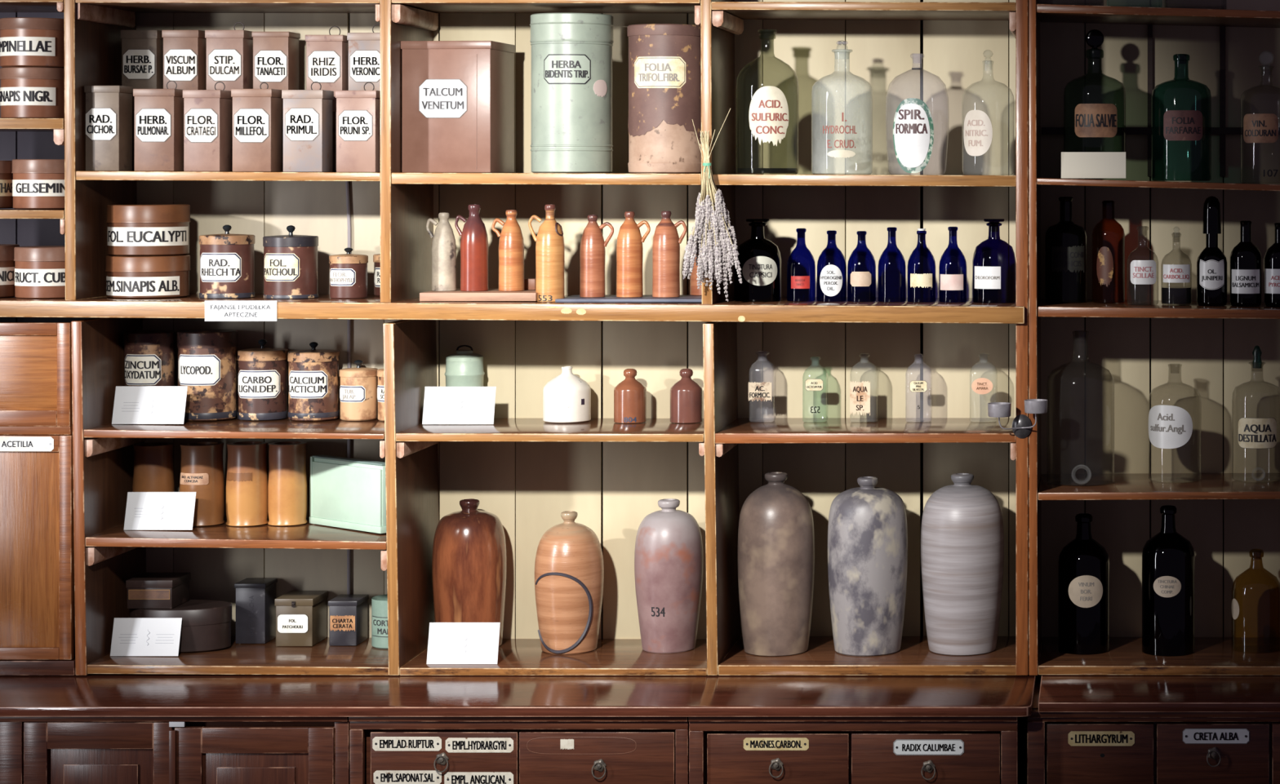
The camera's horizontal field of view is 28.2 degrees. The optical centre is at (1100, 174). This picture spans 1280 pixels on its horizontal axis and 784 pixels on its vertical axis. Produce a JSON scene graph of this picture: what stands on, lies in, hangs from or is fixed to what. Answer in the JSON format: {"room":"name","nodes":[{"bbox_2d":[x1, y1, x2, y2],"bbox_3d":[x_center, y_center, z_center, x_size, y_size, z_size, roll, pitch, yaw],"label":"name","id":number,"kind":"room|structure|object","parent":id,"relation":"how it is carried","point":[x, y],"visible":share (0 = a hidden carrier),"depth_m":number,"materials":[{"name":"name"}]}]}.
{"room":"pharmacy","nodes":[
{"label":"pharmacy","id":0,"kind":"room"},
{"bbox_2d":[348,0,1223,722],"bbox_3d":[-1.750,0.646,8.450,9.500,3.600,0.100,0,0,0],"label":"back panel gaps","id":1,"kind":"structure","parent":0,"point":[922,1],"depth_m":8.40,"materials":[{"name":"paint"}]},
{"bbox_3d":[-1.750,2.471,5.360,9.500,0.050,6.120,0,0,0],"label":"floor","id":2,"kind":"structure","parent":0,"visible":0},
{"bbox_2d":[0,717,350,783],"bbox_3d":[-3.118,2.034,7.835,1.730,0.825,0.931,0,0,0],"label":"base cabinet","id":3,"kind":"object","parent":2,"relation":"on","point":[33,750],"visible":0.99,"depth_m":7.38,"materials":[{"name":"brown wood"}]},
{"bbox_2d":[0,646,1036,717],"bbox_3d":[-2.085,1.606,7.827,3.761,0.030,0.947,0,0,0],"label":"countertop","id":4,"kind":"structure","parent":3,"relation":"on","point":[90,695],"depth_m":7.52,"materials":[{"name":"brown wood"}]},
{"bbox_2d":[0,0,1028,675],"bbox_3d":[-2.242,0.392,8.046,4.028,2.398,0.540,0,0,0],"label":"shelving unit","id":5,"kind":"object","parent":4,"relation":"on","point":[68,558],"visible":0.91,"depth_m":8.30,"materials":[{"name":"brown wood"}]},
{"bbox_2d":[0,66,64,118],"bbox_3d":[-3.437,-0.260,7.970,0.226,0.164,0.226,0,0,0],"label":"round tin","id":6,"kind":"object","parent":5,"relation":"on","point":[25,92],"visible":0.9,"depth_m":7.87,"materials":[{"name":"brown metal"}]},
{"bbox_2d":[0,17,64,68],"bbox_3d":[-3.437,-0.422,7.970,0.229,0.156,0.229,0,0,0],"label":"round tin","id":7,"kind":"object","parent":6,"relation":"on","point":[24,42],"visible":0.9,"depth_m":7.87,"materials":[{"name":"brown metal"}]},
{"bbox_2d":[11,159,64,208],"bbox_3d":[-3.397,0.032,7.950,0.211,0.159,0.211,0,0,0],"label":"round box","id":8,"kind":"object","parent":5,"relation":"on","point":[37,184],"visible":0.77,"depth_m":7.86,"materials":[{"name":"brown metal"}]},
{"bbox_2d":[13,245,65,298],"bbox_3d":[-3.388,0.316,7.950,0.214,0.164,0.214,0,0,0],"label":"round box","id":9,"kind":"object","parent":5,"relation":"on","point":[39,271],"visible":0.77,"depth_m":7.85,"materials":[{"name":"brown wood"}]},
{"bbox_2d":[84,85,133,171],"bbox_3d":[-3.184,-0.147,7.916,0.113,0.272,0.116,0,0,0],"label":"tin","id":10,"kind":"object","parent":5,"relation":"on","point":[108,108],"visible":0.98,"depth_m":7.86,"materials":[{"name":"brown metal"}]},
{"bbox_2d":[110,617,182,656],"bbox_3d":[-3.081,1.495,7.962,0.219,0.117,0.043,0,0,0],"label":"display card","id":11,"kind":"object","parent":5,"relation":"on","point":[131,637],"visible":1,"depth_m":7.96,"materials":[{"name":"white paper"}]},
{"bbox_2d":[105,254,190,298],"bbox_3d":[-3.099,0.332,8.020,0.259,0.135,0.259,0,0,0],"label":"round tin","id":12,"kind":"object","parent":5,"relation":"on","point":[152,277],"visible":0.98,"depth_m":7.91,"materials":[{"name":"brown metal"}]},
{"bbox_2d":[106,204,190,256],"bbox_3d":[-3.097,0.181,8.020,0.255,0.163,0.255,0,0,0],"label":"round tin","id":13,"kind":"object","parent":12,"relation":"on","point":[141,229],"visible":1,"depth_m":7.91,"materials":[{"name":"brown metal"}]},
{"bbox_2d":[123,329,175,386],"bbox_3d":[-3.139,0.662,8.135,0.160,0.294,0.161,0,0,0],"label":"lidded jar","id":14,"kind":"object","parent":5,"relation":"on","point":[148,354],"visible":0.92,"depth_m":8.07,"materials":[{"name":"beige ceramic"}]},
{"bbox_2d":[111,386,187,424],"bbox_3d":[-3.081,0.749,7.992,0.232,0.120,0.044,0,0,0],"label":"display card","id":15,"kind":"object","parent":5,"relation":"on","point":[133,405],"visible":1,"depth_m":7.99,"materials":[{"name":"white paper"}]},
{"bbox_2d":[132,442,174,492],"bbox_3d":[-3.120,1.020,8.121,0.129,0.261,0.129,0,0,0],"label":"pot","id":16,"kind":"object","parent":5,"relation":"on","point":[153,472],"visible":0.53,"depth_m":8.07,"materials":[{"name":"brown ceramic"}]},
{"bbox_2d":[133,80,183,171],"bbox_3d":[-3.019,-0.156,7.916,0.133,0.292,0.116,0,0,0],"label":"tin","id":17,"kind":"object","parent":5,"relation":"on","point":[158,113],"visible":0.98,"depth_m":7.86,"materials":[{"name":"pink metal"}]},
{"bbox_2d":[123,492,195,530],"bbox_3d":[-3.046,1.091,7.987,0.222,0.119,0.044,0,0,0],"label":"display card","id":18,"kind":"object","parent":5,"relation":"on","point":[144,511],"visible":1,"depth_m":7.98,"materials":[{"name":"white paper"}]},
{"bbox_2d":[129,600,231,653],"bbox_3d":[-3.019,1.484,8.090,0.329,0.140,0.204,0,0,0],"label":"box","id":19,"kind":"object","parent":5,"relation":"on","point":[206,624],"visible":0.7,"depth_m":8.02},
{"bbox_2d":[125,573,191,608],"bbox_3d":[-3.091,1.367,8.090,0.152,0.093,0.163,0,0,0],"label":"box","id":20,"kind":"object","parent":19,"relation":"on","point":[145,590],"visible":1,"depth_m":8.01,"materials":[{"name":"black cardboard"}]},
{"bbox_2d":[179,441,224,526],"bbox_3d":[-2.963,1.021,8.129,0.140,0.264,0.141,0,0,0],"label":"pot","id":21,"kind":"object","parent":5,"relation":"on","point":[202,468],"visible":0.94,"depth_m":8.07,"materials":[{"name":"brown ceramic"}]},
{"bbox_2d":[177,328,237,421],"bbox_3d":[-2.962,0.663,8.176,0.190,0.295,0.190,0,0,0],"label":"lidded jar","id":22,"kind":"object","parent":5,"relation":"on","point":[207,358],"visible":0.96,"depth_m":8.10,"materials":[{"name":"beige ceramic"}]},
{"bbox_2d":[182,81,232,171],"bbox_3d":[-2.867,-0.154,7.916,0.121,0.289,0.116,0,0,0],"label":"tin","id":23,"kind":"object","parent":5,"relation":"on","point":[207,113],"visible":1,"depth_m":7.86,"materials":[{"name":"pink metal"}]},
{"bbox_2d":[199,225,254,298],"bbox_3d":[-2.842,0.283,8.020,0.172,0.236,0.173,0,0,0],"label":"lidded jar","id":24,"kind":"object","parent":5,"relation":"on","point":[227,260],"visible":1,"depth_m":7.95,"materials":[{"name":"brown metal"}]},
{"bbox_2d":[132,111,336,170],"bbox_3d":[-2.783,-0.109,8.143,0.895,0.192,0.215,0,0,0],"label":"block","id":25,"kind":"object","parent":5,"relation":"on","point":[334,113],"visible":0.02,"depth_m":8.03,"materials":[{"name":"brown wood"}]},
{"bbox_2d":[120,30,163,111],"bbox_3d":[-3.144,-0.339,8.116,0.121,0.267,0.116,0,0,0],"label":"tin","id":26,"kind":"object","parent":25,"relation":"on","point":[142,51],"visible":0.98,"depth_m":8.06,"materials":[{"name":"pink metal"}]},
{"bbox_2d":[161,30,206,89],"bbox_3d":[-3.009,-0.339,8.116,0.121,0.267,0.116,0,0,0],"label":"tin","id":27,"kind":"object","parent":25,"relation":"on","point":[184,51],"visible":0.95,"depth_m":8.06,"materials":[{"name":"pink metal"}]},
{"bbox_2d":[204,22,253,111],"bbox_3d":[-2.865,-0.353,8.116,0.128,0.297,0.116,0,0,0],"label":"tin","id":28,"kind":"object","parent":25,"relation":"on","point":[229,53],"visible":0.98,"depth_m":8.06,"materials":[{"name":"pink metal"}]},
{"bbox_2d":[251,31,300,111],"bbox_3d":[-2.714,-0.336,8.116,0.122,0.262,0.116,0,0,0],"label":"tin","id":29,"kind":"object","parent":25,"relation":"on","point":[275,54],"visible":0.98,"depth_m":8.06,"materials":[{"name":"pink metal"}]},
{"bbox_2d":[305,26,348,111],"bbox_3d":[-2.539,-0.347,8.116,0.124,0.284,0.116,0,0,0],"label":"tin","id":30,"kind":"object","parent":25,"relation":"on","point":[326,55],"visible":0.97,"depth_m":8.06,"materials":[{"name":"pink metal"}]},
{"bbox_2d":[346,23,380,90],"bbox_3d":[-2.403,-0.350,8.116,0.121,0.291,0.116,0,0,0],"label":"tin","id":31,"kind":"object","parent":25,"relation":"on","point":[364,48],"visible":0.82,"depth_m":8.06,"materials":[{"name":"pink metal"}]},
{"bbox_2d":[204,300,276,321],"bbox_3d":[-2.711,0.431,7.773,0.228,0.065,0.002,0,0,0],"label":"card","id":32,"kind":"object","parent":5,"relation":"attached to","point":[215,310],"visible":1,"depth_m":7.77,"materials":[{"name":"white paper"}]},
{"bbox_2d":[226,441,268,526],"bbox_3d":[-2.818,1.022,8.141,0.133,0.267,0.133,0,0,0],"label":"pot","id":33,"kind":"object","parent":5,"relation":"on","point":[246,481],"visible":1,"depth_m":8.09,"materials":[{"name":"orange"}]},
{"bbox_2d":[234,577,277,644],"bbox_3d":[-2.818,1.457,8.224,0.104,0.199,0.118,0,0,0],"label":"tin","id":34,"kind":"object","parent":5,"relation":"on","point":[255,609],"visible":0.98,"depth_m":8.17,"materials":[{"name":"black paint"}]},
{"bbox_2d":[231,82,282,171],"bbox_3d":[-2.708,-0.152,7.916,0.130,0.287,0.116,0,0,0],"label":"tin","id":35,"kind":"object","parent":5,"relation":"on","point":[257,113],"visible":0.99,"depth_m":7.86,"materials":[{"name":"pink metal"}]},
{"bbox_2d":[236,339,288,420],"bbox_3d":[-2.793,0.682,8.215,0.162,0.264,0.162,0,0,0],"label":"lidded jar","id":36,"kind":"object","parent":5,"relation":"on","point":[262,371],"visible":1,"depth_m":8.15,"materials":[{"name":"beige ceramic"}]},
{"bbox_2d":[267,441,306,526],"bbox_3d":[-2.692,1.024,8.161,0.124,0.267,0.124,0,0,0],"label":"pot","id":37,"kind":"object","parent":5,"relation":"on","point":[287,476],"visible":1,"depth_m":8.11,"materials":[{"name":"orange ceramic"}]},
{"bbox_2d":[262,225,318,298],"bbox_3d":[-2.634,0.284,8.020,0.172,0.236,0.173,0,0,0],"label":"lidded jar","id":38,"kind":"object","parent":5,"relation":"on","point":[291,260],"visible":1,"depth_m":7.95,"materials":[{"name":"brown metal"}]},
{"bbox_2d":[274,591,328,646],"bbox_3d":[-2.659,1.480,8.203,0.127,0.157,0.170,0,0,0],"label":"tin","id":39,"kind":"object","parent":5,"relation":"on","point":[301,616],"visible":1,"depth_m":8.13,"materials":[{"name":"beige metal"}]},
{"bbox_2d":[281,81,333,172],"bbox_3d":[-2.545,-0.153,7.916,0.132,0.291,0.116,0,0,0],"label":"tin","id":40,"kind":"object","parent":5,"relation":"on","point":[307,113],"visible":1,"depth_m":7.86,"materials":[{"name":"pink metal"}]},
{"bbox_2d":[287,342,339,421],"bbox_3d":[-2.622,0.688,8.213,0.165,0.257,0.166,0,0,0],"label":"lidded jar","id":41,"kind":"object","parent":5,"relation":"on","point":[313,373],"visible":1,"depth_m":8.15,"materials":[{"name":"beige ceramic"}]},
{"bbox_2d":[309,454,386,533],"bbox_3d":[-2.455,1.046,8.068,0.389,0.224,0.048,0,0,38],"label":"wooden box","id":42,"kind":"object","parent":5,"relation":"on","point":[346,493],"visible":0.91,"depth_m":8.04,"materials":[{"name":"green paint"}]},
{"bbox_2d":[328,595,368,646],"bbox_3d":[-2.504,1.486,8.208,0.097,0.148,0.133,0,0,0],"label":"tin","id":43,"kind":"object","parent":5,"relation":"on","point":[348,614],"visible":1,"depth_m":8.14,"materials":[{"name":"grey metal"}]},
{"bbox_2d":[328,248,368,299],"bbox_3d":[-2.446,0.321,8.020,0.122,0.164,0.123,0,0,0],"label":"lidded jar","id":44,"kind":"object","parent":5,"relation":"on","point":[348,272],"visible":1,"depth_m":7.97,"materials":[{"name":"beige ceramic"}]},
{"bbox_2d":[334,82,380,172],"bbox_3d":[-2.375,-0.151,7.916,0.132,0.290,0.116,0,0,0],"label":"tin","id":45,"kind":"object","parent":5,"relation":"on","point":[357,112],"visible":0.98,"depth_m":7.86,"materials":[{"name":"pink metal"}]},
{"bbox_2d":[338,360,377,421],"bbox_3d":[-2.478,0.720,8.233,0.126,0.198,0.126,0,0,0],"label":"lidded jar","id":46,"kind":"object","parent":5,"relation":"on","point":[358,385],"visible":1,"depth_m":8.18,"materials":[{"name":"beige ceramic"}]},
{"bbox_2d":[371,594,388,648],"bbox_3d":[-2.342,1.482,8.161,0.137,0.159,0.140,0,0,0],"label":"round box","id":47,"kind":"object","parent":5,"relation":"on","point":[379,603],"visible":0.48,"depth_m":8.10,"materials":[{"name":"green"}]},
{"bbox_2d":[400,40,515,173],"bbox_3d":[-2.091,-0.217,8.035,0.295,0.422,0.274,0,0,3],"label":"tin","id":48,"kind":"object","parent":5,"relation":"on","point":[458,96],"visible":1,"depth_m":7.90,"materials":[{"name":"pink metal"}]},
{"bbox_2d":[422,386,496,424],"bbox_3d":[-2.106,0.760,8.100,0.234,0.121,0.044,0,0,0],"label":"display card","id":49,"kind":"object","parent":5,"relation":"on","point":[442,405],"visible":1,"depth_m":8.10,"materials":[{"name":"white paper"}]},
{"bbox_2d":[426,622,500,664],"bbox_3d":[-2.037,1.501,7.885,0.226,0.127,0.046,0,0,0],"label":"display card","id":50,"kind":"object","parent":5,"relation":"on","point":[448,643],"visible":1,"depth_m":7.88,"materials":[{"name":"white paper"}]},
{"bbox_2d":[444,345,484,386],"bbox_3d":[-2.123,0.696,8.228,0.129,0.250,0.129,0,0,0],"label":"lidded pot","id":51,"kind":"object","parent":5,"relation":"on","point":[464,368],"visible":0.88,"depth_m":8.18,"materials":[{"name":"green ceramic"}]},
{"bbox_2d":[431,498,506,646],"bbox_3d":[-2.092,1.322,8.174,0.240,0.485,0.240,0,0,0],"label":"jar","id":52,"kind":"object","parent":5,"relation":"on","point":[469,559],"visible":0.83,"depth_m":8.08,"materials":[{"name":"red ceramic"}]},
{"bbox_2d":[419,288,537,301],"bbox_3d":[-1.983,0.391,7.995,0.371,0.027,0.290,0,0,0],"label":"plank","id":53,"kind":"object","parent":5,"relation":"on","point":[491,295],"visible":0.64,"depth_m":7.85,"materials":[{"name":"brown wood"}]},
{"bbox_2d":[426,213,456,291],"bbox_3d":[-2.126,0.251,7.972,0.085,0.253,0.078,0,0,39],"label":"bottle","id":54,"kind":"object","parent":53,"relation":"on","point":[443,243],"visible":1,"depth_m":7.94,"materials":[{"name":"grey ceramic"}]},
{"bbox_2d":[454,204,488,291],"bbox_3d":[-2.026,0.237,7.971,0.092,0.280,0.088,0,0,42],"label":"bottle","id":55,"kind":"object","parent":53,"relation":"on","point":[474,238],"visible":1,"depth_m":7.94,"materials":[{"name":"red ceramic"}]},
{"bbox_2d":[491,209,524,291],"bbox_3d":[-1.909,0.246,7.973,0.092,0.262,0.081,0,0,37],"label":"bottle","id":56,"kind":"object","parent":53,"relation":"on","point":[511,243],"visible":1,"depth_m":7.94,"materials":[{"name":"orange ceramic"}]},
{"bbox_2d":[528,204,564,302],"bbox_3d":[-1.768,0.252,7.897,0.101,0.311,0.091,0,0,-39],"label":"bottle","id":57,"kind":"object","parent":5,"relation":"on","point":[549,246],"visible":0.98,"depth_m":7.87,"materials":[{"name":"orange ceramic"}]},
{"bbox_2d":[542,366,591,423],"bbox_3d":[-1.773,0.731,8.195,0.156,0.181,0.156,0,0,0],"label":"jug","id":58,"kind":"object","parent":5,"relation":"on","point":[566,397],"visible":1,"depth_m":8.13,"materials":[{"name":"beige ceramic"}]},
{"bbox_2d":[534,511,604,654],"bbox_3d":[-1.749,1.338,8.110,0.223,0.454,0.228,0,0,20],"label":"jar","id":59,"kind":"object","parent":5,"relation":"on","point":[569,568],"visible":1,"depth_m":8.03,"materials":[{"name":"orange ceramic"}]},
{"bbox_2d":[529,13,613,173],"bbox_3d":[-1.715,-0.260,8.000,0.269,0.512,0.269,0,0,0],"label":"canister","id":60,"kind":"object","parent":5,"relation":"on","point":[571,53],"visible":1,"depth_m":7.89,"materials":[{"name":"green metal"}]},
{"bbox_2d":[555,295,702,302],"bbox_3d":[-1.499,0.403,7.980,0.470,0.010,0.280,0,0,0],"label":"board","id":61,"kind":"object","parent":5,"relation":"on","point":[572,299],"visible":0.76,"depth_m":7.84,"materials":[{"name":"wood"}]},
{"bbox_2d":[579,214,613,297],"bbox_3d":[-1.634,0.264,7.965,0.099,0.266,0.081,0,0,34],"label":"bottle","id":62,"kind":"object","parent":61,"relation":"on","point":[593,244],"visible":1,"depth_m":7.94,"materials":[{"name":"ceramic"}]},
{"bbox_2d":[616,211,650,297],"bbox_3d":[-1.517,0.259,7.966,0.097,0.277,0.085,0,0,37],"label":"bottle","id":63,"kind":"object","parent":61,"relation":"on","point":[629,249],"visible":1,"depth_m":7.94,"materials":[{"name":"orange ceramic"}]},
{"bbox_2d":[652,211,686,297],"bbox_3d":[-1.401,0.258,7.967,0.097,0.278,0.088,0,0,39],"label":"bottle","id":64,"kind":"object","parent":61,"relation":"on","point":[666,243],"visible":1,"depth_m":7.94,"materials":[{"name":"ceramic"}]},
{"bbox_2d":[613,368,646,423],"bbox_3d":[-1.559,0.734,8.174,0.107,0.176,0.108,0,0,0],"label":"jar","id":65,"kind":"object","parent":5,"relation":"on","point":[630,394],"visible":1,"depth_m":8.13,"materials":[{"name":"brown ceramic"}]},
{"bbox_2d":[626,23,701,173],"bbox_3d":[-1.404,-0.241,7.980,0.250,0.477,0.250,0,0,0],"label":"canister","id":66,"kind":"object","parent":5,"relation":"on","point":[664,63],"visible":0.92,"depth_m":7.87,"materials":[{"name":"brown metal"}]},
{"bbox_2d":[634,498,702,653],"bbox_3d":[-1.424,1.320,8.133,0.224,0.491,0.224,0,0,0],"label":"jar","id":67,"kind":"object","parent":5,"relation":"on","point":[668,550],"visible":1,"depth_m":8.05,"materials":[{"name":"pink ceramic"}]},
{"bbox_2d":[670,368,702,423],"bbox_3d":[-1.374,0.734,8.178,0.107,0.176,0.107,0,0,0],"label":"jar","id":68,"kind":"object","parent":5,"relation":"on","point":[686,395],"visible":1,"depth_m":8.14,"materials":[{"name":"brown ceramic"}]},
{"bbox_2d":[682,108,742,302],"bbox_3d":[-1.218,0.097,7.753,0.193,0.609,0.096,0,0,0],"label":"bunch","id":69,"kind":"object","parent":5,"relation":"hanging from","point":[713,247],"visible":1,"depth_m":7.72,"materials":[{"name":"purple plant"}]},
{"bbox_2d":[733,218,781,302],"bbox_3d":[-1.115,0.278,8.019,0.152,0.266,0.155,0,0,0],"label":"glass bottle","id":70,"kind":"object","parent":5,"relation":"on","point":[759,258],"visible":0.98,"depth_m":7.96,"materials":[{"name":"black glass"}]},
{"bbox_2d":[736,29,798,174],"bbox_3d":[-1.075,-0.234,7.959,0.201,0.467,0.203,0,0,0],"label":"glass bottle","id":71,"kind":"object","parent":5,"relation":"on","point":[768,115],"visible":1,"depth_m":7.86,"materials":[{"name":"clear"}]},
{"bbox_2d":[737,472,814,657],"bbox_3d":[-1.058,1.265,8.042,0.250,0.581,0.250,0,0,0],"label":"jar","id":72,"kind":"object","parent":5,"relation":"on","point":[776,537],"visible":1,"depth_m":7.94,"materials":[{"name":"brown ceramic"}]},
{"bbox_2d":[786,228,815,302],"bbox_3d":[-0.973,0.294,8.019,0.092,0.236,0.094,0,0,0],"label":"glass bottle","id":73,"kind":"object","parent":5,"relation":"on","point":[801,264],"visible":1,"depth_m":7.99,"materials":[{"name":"blue glass"}]},
{"bbox_2d":[817,231,846,302],"bbox_3d":[-0.874,0.298,8.019,0.096,0.230,0.098,0,0,0],"label":"glass bottle","id":74,"kind":"object","parent":5,"relation":"on","point":[831,263],"visible":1,"depth_m":7.98,"materials":[{"name":"blue glass"}]},
{"bbox_2d":[847,231,875,302],"bbox_3d":[-0.776,0.299,8.019,0.092,0.229,0.094,0,0,0],"label":"glass bottle","id":75,"kind":"object","parent":5,"relation":"on","point":[861,265],"visible":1,"depth_m":7.98,"materials":[{"name":"blue glass"}]},
{"bbox_2d":[827,476,907,656],"bbox_3d":[-0.759,1.273,8.047,0.260,0.566,0.260,0,0,0],"label":"jar","id":76,"kind":"object","parent":5,"relation":"on","point":[868,531],"visible":1,"depth_m":7.94,"materials":[{"name":"grey ceramic"}]},
{"bbox_2d":[878,227,906,302],"bbox_3d":[-0.678,0.293,8.020,0.090,0.242,0.090,0,0,0],"label":"glass bottle","id":77,"kind":"object","parent":5,"relation":"on","point":[891,263],"visible":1,"depth_m":7.99,"materials":[{"name":"blue glass"}]},
{"bbox_2d":[884,54,949,174],"bbox_3d":[-0.592,-0.194,7.969,0.206,0.392,0.208,0,0,0],"label":"glass bottle","id":78,"kind":"object","parent":5,"relation":"on","point":[913,126],"visible":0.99,"depth_m":7.87,"materials":[{"name":"clear glass"}]},
{"bbox_2d":[907,228,935,302],"bbox_3d":[-0.582,0.296,8.019,0.092,0.238,0.094,0,0,0],"label":"glass bottle","id":79,"kind":"object","parent":5,"relation":"on","point":[921,263],"visible":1,"depth_m":7.98,"materials":[{"name":"blue glass"}]},
{"bbox_2d":[938,226,966,302],"bbox_3d":[-0.479,0.293,8.019,0.090,0.245,0.092,0,0,0],"label":"glass bottle","id":80,"kind":"object","parent":5,"relation":"on","point":[953,263],"visible":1,"depth_m":7.99,"materials":[{"name":"blue glass"}]},
{"bbox_2d":[920,473,1004,655],"bbox_3d":[-0.451,1.268,8.061,0.272,0.575,0.272,0,0,0],"label":"jar","id":81,"kind":"object","parent":5,"relation":"on","point":[962,531],"visible":1,"depth_m":7.96,"materials":[{"name":"grey ceramic"}]},
{"bbox_2d":[961,53,1013,175],"bbox_3d":[-0.363,-0.200,7.969,0.169,0.405,0.171,0,0,0],"label":"glass bottle","id":82,"kind":"object","parent":5,"relation":"on","point":[977,130],"visible":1,"depth_m":7.89,"materials":[{"name":"clear glass"}]},
{"bbox_2d":[972,218,1015,303],"bbox_3d":[-0.346,0.281,8.019,0.140,0.271,0.142,0,0,0],"label":"glass bottle","id":83,"kind":"object","parent":5,"relation":"on","point":[993,262],"visible":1,"depth_m":7.97,"materials":[{"name":"blue glass"}]},
{"bbox_2d":[987,399,1048,438],"bbox_3d":[-0.259,0.773,7.751,0.189,0.126,0.097,0,0,0],"label":"sconce","id":84,"kind":"object","parent":5,"relation":"attached to","point":[1022,426],"visible":1,"depth_m":7.73,"materials":[{"name":"metal"}]},
{"bbox_2d":[348,717,688,783],"bbox_3d":[-1.743,2.034,7.837,1.014,0.825,0.927,0,0,0],"label":"base cabinet","id":85,"kind":"object","parent":2,"relation":"on","point":[384,750],"visible":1,"depth_m":7.40,"materials":[{"name":"brown wood"}]},
{"bbox_2d":[688,716,1026,783],"bbox_3d":[-0.740,2.034,7.837,0.984,0.825,0.927,0,0,0],"label":"base cabinet","id":86,"kind":"object","parent":2,"relation":"on","point":[722,750],"visible":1,"depth_m":7.40,"materials":[{"name":"brown wood"}]},
{"bbox_2d":[1026,674,1279,783],"bbox_3d":[0.334,2.034,7.864,1.108,0.825,0.872,0,0,0],"label":"base cabinet","id":87,"kind":"object","parent":2,"relation":"on","point":[1063,748],"visible":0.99,"depth_m":7.45,"materials":[{"name":"brown wood"}]},
{"bbox_2d":[1038,675,1279,712],"bbox_3d":[0.349,1.606,7.857,1.072,0.030,0.885,0,0,0],"label":"countertop","id":88,"kind":"structure","parent":87,"relation":"on","point":[1058,693],"depth_m":7.55,"materials":[{"name":"brown wood"}]},
{"bbox_2d":[1028,0,1279,675],"bbox_3d":[0.364,0.392,8.060,1.204,2.398,0.512,0,0,0],"label":"shelving unit","id":89,"kind":"object","parent":88,"relation":"on","point":[1224,47],"visible":0.79,"depth_m":8.30,"materials":[{"name":"red wood"}]},
{"bbox_2d":[1044,196,1086,302],"bbox_3d":[-0.113,0.247,8.099,0.136,0.345,0.138,0,0,0],"label":"glass bottle","id":90,"kind":"object","parent":89,"relation":"on","point":[1065,242],"visible":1,"depth_m":8.05,"materials":[{"name":"black glass"}]},
{"bbox_2d":[1057,513,1109,654],"bbox_3d":[-0.053,1.336,8.069,0.168,0.444,0.170,0,0,0],"label":"glass bottle","id":91,"kind":"object","parent":89,"relation":"on","point":[1083,563],"visible":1,"depth_m":8.00,"materials":[{"name":"black glass"}]},
{"bbox_2d":[1061,151,1125,178],"bbox_3d":[-0.022,-0.029,7.855,0.206,0.084,0.011,0,0,0],"label":"display card","id":92,"kind":"object","parent":89,"relation":"on","point":[1074,165],"visible":1,"depth_m":7.85,"materials":[{"name":"beige paper"}]},
{"bbox_2d":[1063,29,1125,151],"bbox_3d":[-0.018,-0.230,8.039,0.203,0.487,0.205,0,0,0],"label":"glass bottle","id":93,"kind":"object","parent":89,"relation":"on","point":[1095,101],"visible":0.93,"depth_m":7.96,"materials":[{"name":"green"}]},
{"bbox_2d":[1092,200,1124,303],"bbox_3d":[0.027,0.254,8.099,0.107,0.335,0.109,0,0,0],"label":"glass bottle","id":94,"kind":"object","parent":89,"relation":"on","point":[1108,235],"visible":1,"depth_m":8.06,"materials":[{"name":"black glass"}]},
{"bbox_2d":[1142,505,1195,656],"bbox_3d":[0.222,1.321,8.047,0.173,0.475,0.175,0,0,0],"label":"glass bottle","id":95,"kind":"object","parent":89,"relation":"on","point":[1168,557],"visible":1,"depth_m":7.98,"materials":[{"name":"black glass"}]},
{"bbox_2d":[1148,364,1201,483],"bbox_3d":[0.245,0.816,8.111,0.175,0.382,0.176,0,0,0],"label":"glass bottle","id":96,"kind":"object","parent":89,"relation":"on","point":[1170,427],"visible":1,"depth_m":8.03,"materials":[{"name":"clear glass"}]},
{"bbox_2d":[1161,231,1191,306],"bbox_3d":[0.248,0.297,7.999,0.099,0.255,0.101,0,0,0],"label":"glass bottle","id":97,"kind":"object","parent":89,"relation":"on","point":[1172,273],"visible":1,"depth_m":7.96,"materials":[{"name":"clear glass"}]},
{"bbox_2d":[1151,53,1211,181],"bbox_3d":[0.264,-0.184,7.999,0.194,0.412,0.197,0,0,0],"label":"glass bottle","id":98,"kind":"object","parent":89,"relation":"on","point":[1181,106],"visible":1,"depth_m":7.92,"materials":[{"name":"green glass"}]},
{"bbox_2d":[1196,195,1226,306],"bbox_3d":[0.362,0.248,7.998,0.099,0.355,0.102,0,0,0],"label":"glass bottle","id":99,"kind":"object","parent":89,"relation":"on","point":[1211,262],"visible":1,"depth_m":7.97,"materials":[{"name":"black glass"}]},
{"bbox_2d":[1230,221,1261,306],"bbox_3d":[0.472,0.289,7.999,0.103,0.276,0.105,0,0,0],"label":"glass bottle","id":100,"kind":"object","parent":89,"relation":"on","point":[1245,257],"visible":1,"depth_m":7.96,"materials":[{"name":"black glass"}]},
{"bbox_2d":[1231,549,1279,653],"bbox_3d":[0.514,1.397,8.102,0.165,0.325,0.165,0,0,0],"label":"glass bottle","id":101,"kind":"object","parent":89,"relation":"on","point":[1255,592],"visible":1,"depth_m":8.04,"materials":[{"name":"brown glass"}]},
{"bbox_2d":[1231,345,1279,482],"bbox_3d":[0.516,0.784,8.101,0.165,0.443,0.187,0,0,0],"label":"glass bottle","id":102,"kind":"object","parent":89,"relation":"on","point":[1253,433],"visible":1,"depth_m":8.04,"materials":[{"name":"clear glass"}]},
{"bbox_2d":[1240,50,1279,183],"bbox_3d":[0.539,-0.186,7.999,0.170,0.431,0.172,0,0,0],"label":"glass bottle","id":103,"kind":"object","parent":89,"relation":"on","point":[1257,127],"visible":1,"depth_m":7.92,"materials":[{"name":"black"}]},
{"bbox_2d":[1264,222,1279,306],"bbox_3d":[0.584,0.293,7.999,0.103,0.271,0.105,0,0,0],"label":"glass bottle","id":104,"kind":"object","parent":89,"relation":"on","point":[1272,256],"visible":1,"depth_m":7.96,"materials":[{"name":"black glass"}]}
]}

